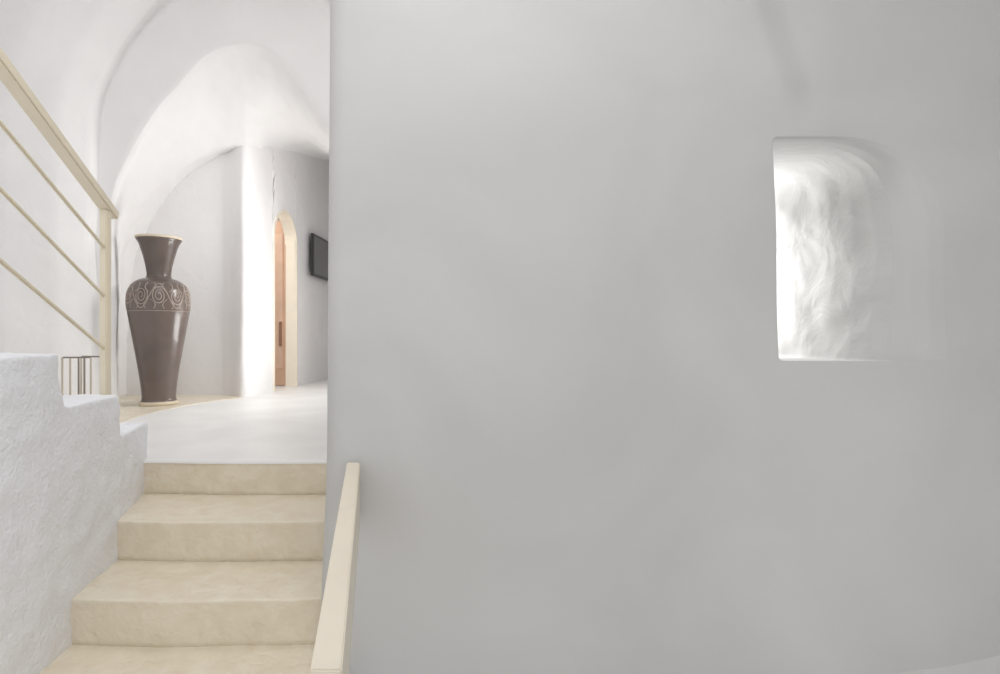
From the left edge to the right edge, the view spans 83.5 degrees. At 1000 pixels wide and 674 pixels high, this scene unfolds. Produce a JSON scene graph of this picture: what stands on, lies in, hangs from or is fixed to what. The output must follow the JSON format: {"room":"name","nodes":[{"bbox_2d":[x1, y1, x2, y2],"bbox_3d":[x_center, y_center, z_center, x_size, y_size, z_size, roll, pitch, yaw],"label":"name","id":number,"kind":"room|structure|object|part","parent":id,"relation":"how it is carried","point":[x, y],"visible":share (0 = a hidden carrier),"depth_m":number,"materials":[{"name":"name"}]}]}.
{"room":"indoor staircase","nodes":[
{"label":"indoor staircase","id":0,"kind":"room"},
{"bbox_2d":[0,0,329,395],"bbox_3d":[-2.487,-1.383,5.758,4.263,3.960,3.746,0,0,0],"label":"wall","id":1,"kind":"structure","parent":0,"point":[147,94],"depth_m":4.33,"materials":[{"name":"white paint"}]},
{"bbox_2d":[118,379,326,463],"bbox_3d":[-2.500,0.558,5.039,4.200,0.024,5.122,0,0,0],"label":"floor","id":2,"kind":"structure","parent":0,"point":[288,424],"depth_m":3.44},
{"bbox_2d":[61,356,99,394],"bbox_3d":[-2.661,0.335,3.600,0.190,0.423,0.172,0,0,0],"label":"stand","id":3,"kind":"object","parent":2,"relation":"on","point":[81,357],"visible":0.44,"depth_m":3.52,"materials":[{"name":"grey metal"}]},
{"bbox_2d":[125,234,190,405],"bbox_3d":[-2.759,-0.131,4.530,0.453,1.353,0.452,0,0,37],"label":"floor vase","id":4,"kind":"object","parent":2,"relation":"on","point":[158,306],"visible":1,"depth_m":4.41,"materials":[{"name":"brown ceramic"}]},
{"bbox_2d":[127,147,328,396],"bbox_3d":[-2.254,-1.004,6.393,1.282,3.167,3.561,0,0,34],"label":"wall","id":5,"kind":"structure","parent":0,"point":[224,213],"depth_m":5.26,"materials":[{"name":"white paint"}]},
{"bbox_2d":[273,210,297,391],"bbox_3d":[-2.619,-0.398,5.989,0.721,1.895,0.779,0,0,0],"label":"door","id":6,"kind":"structure","parent":5,"relation":"in","point":[285,265],"depth_m":6.23,"materials":[{"name":"beige paint"}]},
{"bbox_3d":[-2.664,-0.400,6.275,0.513,1.500,0.012,0,0,11],"label":"panel","id":7,"kind":"part","parent":6,"relation":"part of","materials":[{"name":"brown wood"}]},
{"bbox_3d":[-2.436,-0.035,6.216,0.030,0.270,0.016,0,0,0],"label":"handle","id":8,"kind":"part","parent":6,"relation":"part of","materials":[{"name":"brown metal"}]},
{"bbox_2d":[310,233,327,280],"bbox_3d":[-2.219,-0.970,6.955,0.071,0.500,0.790,0,0,0],"label":"television","id":9,"kind":"object","parent":5,"relation":"attached to","point":[318,245],"visible":0.67,"depth_m":6.74,"materials":[{"name":"grey plastic"}]},
{"bbox_2d":[321,0,347,606],"bbox_3d":[-0.492,-0.725,2.886,0.105,3.650,2.371,0,0,1],"label":"wall","id":10,"kind":"structure","parent":0,"point":[337,371],"depth_m":1.71,"materials":[{"name":"grey paint"}]},
{"bbox_2d":[348,0,999,673],"bbox_3d":[1.120,-0.725,1.726,3.160,3.650,0.126,0,0,0],"label":"wall","id":11,"kind":"structure","parent":0,"point":[582,441],"depth_m":1.70,"materials":[{"name":"grey paint"}]},
{"bbox_2d":[773,146,892,360],"bbox_3d":[1.042,-0.284,2.064,0.424,0.734,0.635,0,0,0],"label":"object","id":12,"kind":"structure","parent":11,"relation":"in","point":[834,241],"depth_m":1.93,"materials":[{"name":"paint"}]},
{"bbox_2d":[898,656,999,673],"bbox_3d":[1.550,0.827,1.427,2.300,0.506,0.615,0,0,0],"label":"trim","id":13,"kind":"structure","parent":11,"relation":"attached to","point":[991,665],"depth_m":1.66,"materials":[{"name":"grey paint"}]},
{"bbox_3d":[0.300,1.110,-0.250,5.800,0.080,4.500,0,0,0],"label":"floor","id":14,"kind":"structure","parent":0,"visible":0},
{"bbox_2d":[0,353,147,673],"bbox_3d":[-1.933,0.325,1.435,1.151,1.500,2.224,0,0,0],"label":"half wall","id":15,"kind":"structure","parent":14,"relation":"on","point":[69,469],"depth_m":1.73,"materials":[{"name":"white paint"}]},
{"bbox_2d":[0,47,118,394],"bbox_3d":[-1.386,-0.449,1.380,0.045,1.687,1.806,0,0,-11],"label":"stair railing","id":16,"kind":"object","parent":15,"relation":"on","point":[10,77],"visible":0.83,"depth_m":1.96,"materials":[{"name":"beige paint"}]},
{"bbox_3d":[-1.380,-0.332,1.350,0.012,0.772,1.736,0,0,-11],"label":"rail","id":17,"kind":"part","parent":16,"relation":"part of","materials":[{"name":"beige paint"}]},
{"bbox_3d":[-1.380,-0.536,1.350,0.012,0.772,1.736,0,0,-11],"label":"rail","id":18,"kind":"part","parent":16,"relation":"part of","materials":[{"name":"beige paint"}]},
{"bbox_3d":[-1.380,-0.727,1.350,0.012,0.772,1.736,0,0,-11],"label":"rail","id":19,"kind":"part","parent":16,"relation":"part of","materials":[{"name":"beige paint"}]},
{"bbox_3d":[-1.386,-0.883,1.380,0.045,0.819,1.806,0,0,-11],"label":"handrail","id":20,"kind":"part","parent":16,"relation":"part of","materials":[{"name":"beige paint"}]},
{"bbox_3d":[-1.550,-0.052,2.200,0.030,0.895,0.030,0,0,0],"label":"post","id":21,"kind":"part","parent":16,"relation":"part of","materials":[{"name":"beige paint"}]},
{"bbox_2d":[39,463,326,673],"bbox_3d":[-1.075,0.812,1.965,1.150,0.518,1.471,0,0,0],"label":"staircase","id":22,"kind":"structure","parent":14,"relation":"on","point":[218,568],"depth_m":1.97,"materials":[{"name":"beige stone"}]},
{"bbox_2d":[310,462,359,673],"bbox_3d":[-0.374,0.723,1.323,0.054,0.694,0.732,0,0,-12],"label":"wooden handrail","id":23,"kind":"object","parent":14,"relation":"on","point":[332,648],"visible":1,"depth_m":1.18,"materials":[{"name":"beige wood"}]}
]}

